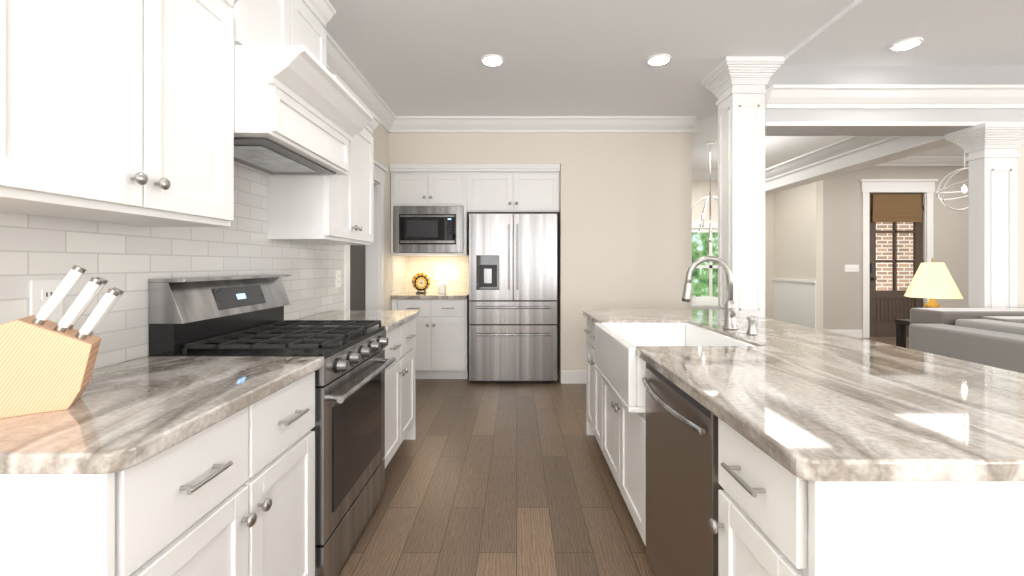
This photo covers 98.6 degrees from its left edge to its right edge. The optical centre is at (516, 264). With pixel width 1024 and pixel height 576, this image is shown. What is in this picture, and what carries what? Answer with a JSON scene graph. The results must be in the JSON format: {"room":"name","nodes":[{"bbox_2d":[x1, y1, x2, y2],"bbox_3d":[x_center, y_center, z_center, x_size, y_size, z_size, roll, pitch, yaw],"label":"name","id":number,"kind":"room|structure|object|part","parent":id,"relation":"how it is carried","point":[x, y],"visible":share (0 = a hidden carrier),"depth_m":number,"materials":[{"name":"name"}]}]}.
{"room":"kitchen","nodes":[
{"label":"kitchen","id":0,"kind":"room"},
{"bbox_2d":[0,124,1023,382],"bbox_3d":[3.685,-0.280,3.080,12.870,3.050,11.400,0,0,0],"label":"wall","id":1,"kind":"structure","parent":0,"point":[626,214],"depth_m":4.60,"materials":[{"name":"beige paint"}]},
{"bbox_2d":[0,0,23,203],"bbox_3d":[-1.171,-0.575,0.410,0.322,0.880,0.922,0,0,0],"label":"upper cabinet","id":2,"kind":"object","parent":1,"relation":"attached to","point":[11,11],"depth_m":0.89,"materials":[{"name":"white wood"}]},
{"bbox_2d":[30,280,62,322],"bbox_3d":[-1.327,0.107,1.246,0.010,0.125,0.080,0,0,0],"label":"electrical outlet plate","id":3,"kind":"object","parent":1,"relation":"attached to","point":[41,292],"depth_m":1.23,"materials":[{"name":"white plastic"}]},
{"bbox_2d":[0,0,243,226],"bbox_3d":[-1.171,-0.575,1.157,0.322,0.880,0.856,0,0,0],"label":"upper cabinet","id":4,"kind":"object","parent":1,"relation":"attached to","point":[157,113],"depth_m":1.17,"materials":[{"name":"white wood"}]},
{"bbox_2d":[244,0,331,87],"bbox_3d":[-1.171,-1.073,1.969,0.322,0.565,0.767,0,0,0],"label":"upper cabinet","id":5,"kind":"object","parent":1,"relation":"attached to","point":[298,26],"depth_m":1.91,"materials":[{"name":"white wood"}]},
{"bbox_2d":[236,40,355,179],"bbox_3d":[-1.109,-0.632,1.969,0.446,0.315,0.767,0,0,0],"label":"range hood","id":6,"kind":"object","parent":1,"relation":"attached to","point":[290,124],"depth_m":1.77,"materials":[{"name":"white wood"}]},
{"bbox_2d":[268,72,375,244],"bbox_3d":[-1.171,-0.575,2.736,0.322,0.880,0.768,0,0,0],"label":"upper cabinet","id":7,"kind":"object","parent":1,"relation":"attached to","point":[321,210],"depth_m":2.36,"materials":[{"name":"white wood"}]},
{"bbox_2d":[336,270,340,286],"bbox_3d":[-1.327,0.107,3.280,0.010,0.125,0.080,0,0,0],"label":"electrical outlet plate","id":8,"kind":"object","parent":1,"relation":"attached to","point":[338,272],"depth_m":3.27,"materials":[{"name":"white plastic"}]},
{"bbox_2d":[343,160,387,310],"bbox_3d":[-1.383,0.145,3.890,0.175,2.200,1.060,0,0,0],"label":"door frame","id":9,"kind":"structure","parent":1,"relation":"attached to","point":[374,275],"depth_m":4.27,"materials":[{"name":"white wood"}]},
{"bbox_2d":[389,164,464,215],"bbox_3d":[-0.938,-0.838,4.966,0.746,0.435,0.652,0,0,0],"label":"upper cabinet","id":10,"kind":"object","parent":1,"relation":"attached to","point":[411,184],"depth_m":4.64,"materials":[{"name":"white wood"}]},
{"bbox_2d":[393,206,462,252],"bbox_3d":[-0.938,-0.370,4.870,0.735,0.490,0.480,0,0,0],"label":"built-in microwave","id":11,"kind":"object","parent":10,"relation":"in","point":[427,229],"visible":0.98,"depth_m":4.63,"materials":[{"name":"grey metal"}]},
{"bbox_2d":[453,270,458,279],"bbox_3d":[-0.730,0.125,5.289,0.070,0.120,0.006,0,0,0],"label":"electrical outlet plate","id":12,"kind":"object","parent":1,"relation":"attached to","point":[455,274],"depth_m":5.29,"materials":[{"name":"white plastic"}]},
{"bbox_2d":[465,164,559,215],"bbox_3d":[-0.037,-0.805,4.966,0.986,0.500,0.652,0,0,0],"label":"upper cabinet","id":13,"kind":"object","parent":1,"relation":"attached to","point":[513,189],"depth_m":4.65,"materials":[{"name":"white wood"}]},
{"bbox_2d":[561,371,585,383],"bbox_3d":[1.145,1.177,4.592,1.370,0.135,0.016,0,0,0],"label":"baseboard","id":14,"kind":"structure","parent":1,"relation":"attached to","point":[573,377],"depth_m":4.58,"materials":[{"name":"white wood"}]},
{"bbox_2d":[324,29,967,179],"bbox_3d":[4.330,-1.590,3.080,11.340,0.430,11.160,0,0,0],"label":"crown molding","id":15,"kind":"structure","parent":1,"relation":"attached to","point":[342,67],"depth_m":4.53,"materials":[{"name":"white wood"}]},
{"bbox_2d":[692,222,717,296],"bbox_3d":[3.800,0.010,8.620,1.240,1.670,0.080,0,0,0],"label":"dining window","id":16,"kind":"structure","parent":1,"relation":"in","point":[704,279],"depth_m":8.63,"materials":[{"name":"clear"}]},
{"bbox_2d":[824,330,861,337],"bbox_3d":[5.515,1.177,7.442,0.650,0.135,0.016,0,0,0],"label":"baseboard","id":17,"kind":"structure","parent":1,"relation":"attached to","point":[854,333],"depth_m":7.43,"materials":[{"name":"white wood"}]},
{"bbox_2d":[844,265,858,271],"bbox_3d":[5.658,0.070,7.442,0.237,0.101,0.015,0,0,0],"label":"switch plate","id":18,"kind":"object","parent":1,"relation":"attached to","point":[851,268],"visible":1,"depth_m":7.43,"materials":[{"name":"white plastic"}]},
{"bbox_2d":[870,193,923,336],"bbox_3d":[6.451,0.015,7.473,0.942,2.440,0.105,0,0,0],"label":"front door","id":19,"kind":"structure","parent":1,"relation":"in","point":[888,308],"depth_m":7.48,"materials":[{"name":"brown wood"}]},
{"bbox_2d":[872,194,921,221],"bbox_3d":[6.445,-0.950,7.460,0.830,0.470,0.031,0,0,0],"label":"window shade","id":20,"kind":"object","parent":19,"relation":"attached to","point":[896,208],"visible":0.9,"depth_m":7.46,"materials":[{"name":"brown fabric"}]},
{"bbox_2d":[859,179,937,337],"bbox_3d":[6.445,-0.095,7.427,1.290,2.680,0.053,0,0,0],"label":"door frame","id":21,"kind":"structure","parent":1,"relation":"attached to","point":[925,186],"depth_m":7.43,"materials":[{"name":"white wood"}]},
{"bbox_2d":[337,337,908,575],"bbox_3d":[3.600,1.270,3.200,13.200,0.050,11.600,0,0,0],"label":"floor","id":22,"kind":"structure","parent":0,"point":[499,479],"depth_m":2.37,"materials":[{"name":"brown wood"}]},
{"bbox_2d":[0,371,314,575],"bbox_3d":[-1.029,0.806,1.177,0.618,0.876,0.813,0,0,0],"label":"base cabinet","id":23,"kind":"object","parent":22,"relation":"on","point":[233,495],"depth_m":0.98,"materials":[{"name":"white wood"}]},
{"bbox_2d":[0,356,323,473],"bbox_3d":[-1.011,0.349,1.175,0.642,0.038,0.817,0,0,0],"label":"countertop","id":24,"kind":"structure","parent":23,"relation":"on","point":[122,416],"depth_m":0.99,"materials":[{"name":"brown stone"}]},
{"bbox_2d":[0,265,123,417],"bbox_3d":[-1.129,0.166,0.994,0.356,0.328,0.115,0,0,-35],"label":"knife block","id":25,"kind":"object","parent":24,"relation":"on","point":[46,365],"visible":1,"depth_m":0.99,"materials":[{"name":"brown wood"}]},
{"bbox_2d":[148,274,395,575],"bbox_3d":[-0.984,0.649,1.968,0.693,1.192,0.759,0,0,0],"label":"gas range","id":26,"kind":"object","parent":22,"relation":"on","point":[240,315],"visible":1,"depth_m":1.79,"materials":[{"name":"grey metal"}]},
{"bbox_2d":[384,318,415,467],"bbox_3d":[-1.029,0.806,2.743,0.618,0.876,0.783,0,0,0],"label":"base cabinet","id":27,"kind":"object","parent":22,"relation":"on","point":[400,376],"depth_m":2.73,"materials":[{"name":"white wood"}]},
{"bbox_2d":[295,311,418,332],"bbox_3d":[-1.011,0.349,2.751,0.642,0.038,0.798,0,0,0],"label":"countertop","id":28,"kind":"structure","parent":27,"relation":"on","point":[391,320],"depth_m":2.78,"materials":[{"name":"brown stone"}]},
{"bbox_2d":[392,298,469,378],"bbox_3d":[-0.931,0.806,4.968,0.802,0.877,0.648,0,0,0],"label":"base cabinet","id":29,"kind":"object","parent":22,"relation":"on","point":[442,338],"visible":0.81,"depth_m":4.69,"materials":[{"name":"white wood"}]},
{"bbox_2d":[391,292,468,298],"bbox_3d":[-0.931,0.349,4.971,0.802,0.038,0.642,0,0,0],"label":"countertop","id":30,"kind":"structure","parent":29,"relation":"on","point":[435,295],"depth_m":4.66,"materials":[{"name":"brown stone"}]},
{"bbox_2d":[412,273,429,292],"bbox_3d":[-1.090,0.212,5.025,0.210,0.235,0.090,0,0,0],"label":"decorative plate","id":31,"kind":"object","parent":30,"relation":"on","point":[420,281],"visible":1,"depth_m":5.03,"materials":[{"name":"yellow ceramic"}]},
{"bbox_2d":[436,267,447,293],"bbox_3d":[-0.845,0.180,4.980,0.136,0.300,0.136,0,0,0],"label":"table lamp","id":32,"kind":"object","parent":30,"relation":"on","point":[441,273],"visible":1,"depth_m":4.93,"materials":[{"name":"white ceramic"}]},
{"bbox_2d":[469,214,556,381],"bbox_3d":[-0.036,0.360,4.885,0.913,1.770,0.771,0,0,0],"label":"fridge","id":33,"kind":"object","parent":22,"relation":"on","point":[512,298],"visible":1,"depth_m":4.55,"materials":[{"name":"grey metal"}]},
{"bbox_2d":[584,317,595,436],"bbox_3d":[0.890,0.806,2.886,0.760,0.876,0.668,0,0,0],"label":"base cabinet","id":34,"kind":"object","parent":22,"relation":"on","point":[590,326],"depth_m":3.05,"materials":[{"name":"white wood"}]},
{"bbox_2d":[596,370,645,545],"bbox_3d":[0.880,0.806,2.212,0.740,0.876,0.953,0,0,0],"label":"base cabinet","id":35,"kind":"object","parent":22,"relation":"on","point":[620,434],"depth_m":2.09,"materials":[{"name":"white wood"}]},
{"bbox_2d":[692,297,765,308],"bbox_3d":[2.450,0.865,5.900,1.000,0.760,1.400,0,0,0],"label":"dining table","id":36,"kind":"object","parent":22,"relation":"on","point":[706,302],"visible":0.15,"depth_m":5.45,"materials":[{"name":"white"}]},
{"bbox_2d":[692,291,695,303],"bbox_3d":[2.160,0.398,5.450,0.110,0.175,0.110,0,0,0],"label":"plant pot","id":37,"kind":"object","parent":36,"relation":"on","point":[693,298],"visible":0.35,"depth_m":5.41,"materials":[{"name":"white ceramic"}]},
{"bbox_2d":[701,57,784,317],"bbox_3d":[1.742,-0.135,3.422,0.435,2.760,0.435,0,0,0],"label":"column","id":38,"kind":"structure","parent":22,"relation":"on","point":[735,86],"depth_m":3.30,"materials":[{"name":"white wood"}]},
{"bbox_2d":[708,418,1023,575],"bbox_3d":[0.890,0.806,0.938,0.760,0.876,0.375,0,0,0],"label":"base cabinet","id":39,"kind":"object","parent":22,"relation":"on","point":[775,518],"depth_m":0.75,"materials":[{"name":"white wood"}]},
{"bbox_2d":[642,363,723,575],"bbox_3d":[0.787,0.807,1.430,0.666,0.875,0.590,0,0,0],"label":"dishwasher","id":40,"kind":"object","parent":39,"relation":"in","point":[683,486],"visible":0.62,"depth_m":1.36,"materials":[{"name":"grey metal"}]},
{"bbox_2d":[583,309,1023,481],"bbox_3d":[1.010,0.349,1.985,1.060,0.038,2.490,0,0,0],"label":"countertop","id":41,"kind":"structure","parent":39,"relation":"on","point":[809,403],"depth_m":1.07,"materials":[{"name":"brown stone"}]},
{"bbox_2d":[595,323,754,412],"bbox_3d":[0.730,0.472,2.180,0.550,0.265,0.790,0,0,0],"label":"farmhouse sink","id":42,"kind":"object","parent":41,"relation":"in","point":[620,365],"visible":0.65,"depth_m":2.23,"materials":[{"name":"white ceramic"}]},
{"bbox_2d":[682,256,756,334],"bbox_3d":[0.986,0.142,2.160,0.286,0.375,0.228,0,0,0],"label":"pull-down faucet","id":43,"kind":"object","parent":41,"relation":"on","point":[730,314],"visible":1,"depth_m":2.23,"materials":[{"name":"silver metal"}]},
{"bbox_2d":[895,258,962,347],"bbox_3d":[3.607,0.595,3.800,0.425,1.300,0.360,0,0,0],"label":"brass table lamp","id":44,"kind":"object","parent":22,"relation":"on","point":[932,281],"depth_m":3.74,"materials":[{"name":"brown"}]},
{"bbox_3d":[3.620,0.870,3.800,0.400,0.750,0.360,0,0,0],"label":"console table lamp","id":45,"kind":"part","parent":44,"relation":"part of","materials":[{"name":"black wood"}]},
{"bbox_2d":[909,308,1023,372],"bbox_3d":[3.610,0.780,1.750,1.980,0.930,2.900,0,0,0],"label":"sectional sofa","id":46,"kind":"object","parent":22,"relation":"on","point":[993,337],"visible":0.27,"depth_m":2.69,"materials":[{"name":"grey fabric"}]},
{"bbox_2d":[944,122,1023,307],"bbox_3d":[3.632,0.105,3.360,0.435,2.280,0.310,0,0,0],"label":"column","id":47,"kind":"structure","parent":22,"relation":"on","point":[990,148],"depth_m":3.30,"materials":[{"name":"white wood"}]},
{"bbox_2d":[324,0,1023,170],"bbox_3d":[3.685,-1.630,3.250,12.870,0.650,11.500,0,0,0],"label":"ceiling","id":48,"kind":"structure","parent":0,"point":[559,57],"depth_m":3.09,"materials":[{"name":"white paint"}]},
{"bbox_2d":[481,54,503,66],"bbox_3d":[-0.180,-1.508,3.260,0.170,0.014,0.170,0,0,0],"label":"recessed light","id":49,"kind":"object","parent":48,"relation":"in","point":[492,60],"visible":0.96,"depth_m":3.24,"materials":[{"name":"white"}]},
{"bbox_2d":[647,54,670,65],"bbox_3d":[1.050,-1.508,3.250,0.170,0.014,0.170,0,0,0],"label":"recessed light","id":50,"kind":"object","parent":48,"relation":"in","point":[658,59],"visible":0.96,"depth_m":3.23,"materials":[{"name":"white"}]},
{"bbox_2d":[692,141,717,241],"bbox_3d":[2.862,-1.065,6.535,0.765,1.480,0.735,0,0,0],"label":"dining chandelier","id":51,"kind":"object","parent":48,"relation":"hanging from","point":[709,196],"visible":0.65,"depth_m":6.50,"materials":[{"name":"silver metal"}]},
{"bbox_2d":[765,136,952,195],"bbox_3d":[3.580,-1.170,5.435,0.350,0.270,4.030,0,0,0],"label":"beam","id":52,"kind":"structure","parent":48,"relation":"attached to","point":[847,155],"depth_m":4.70,"materials":[{"name":"white wood"}]},
{"bbox_2d":[765,85,1023,135],"bbox_3d":[5.933,-1.170,3.373,8.135,0.270,0.355,0,0,0],"label":"beam","id":53,"kind":"structure","parent":48,"relation":"attached to","point":[866,110],"depth_m":3.29,"materials":[{"name":"white wood"}]},
{"bbox_2d":[890,37,922,50],"bbox_3d":[2.620,-1.478,2.960,0.170,0.014,0.170,0,0,0],"label":"recessed light","id":54,"kind":"object","parent":48,"relation":"in","point":[906,44],"visible":1,"depth_m":2.94,"materials":[{"name":"white"}]},
{"bbox_2d":[935,152,967,209],"bbox_3d":[5.800,-1.252,5.700,0.554,1.106,0.554,0,0,0],"label":"chandelier","id":55,"kind":"object","parent":48,"relation":"hanging from","point":[964,188],"visible":0.58,"depth_m":5.74,"materials":[{"name":"white metal"}]},
{"label":"outside","id":56,"kind":"structure","parent":0,"visible":0},
{"bbox_2d":[876,222,912,289],"bbox_3d":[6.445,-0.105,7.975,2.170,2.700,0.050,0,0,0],"label":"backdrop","id":57,"kind":"structure","parent":56,"point":[884,252],"depth_m":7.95,"materials":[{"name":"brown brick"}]}
]}

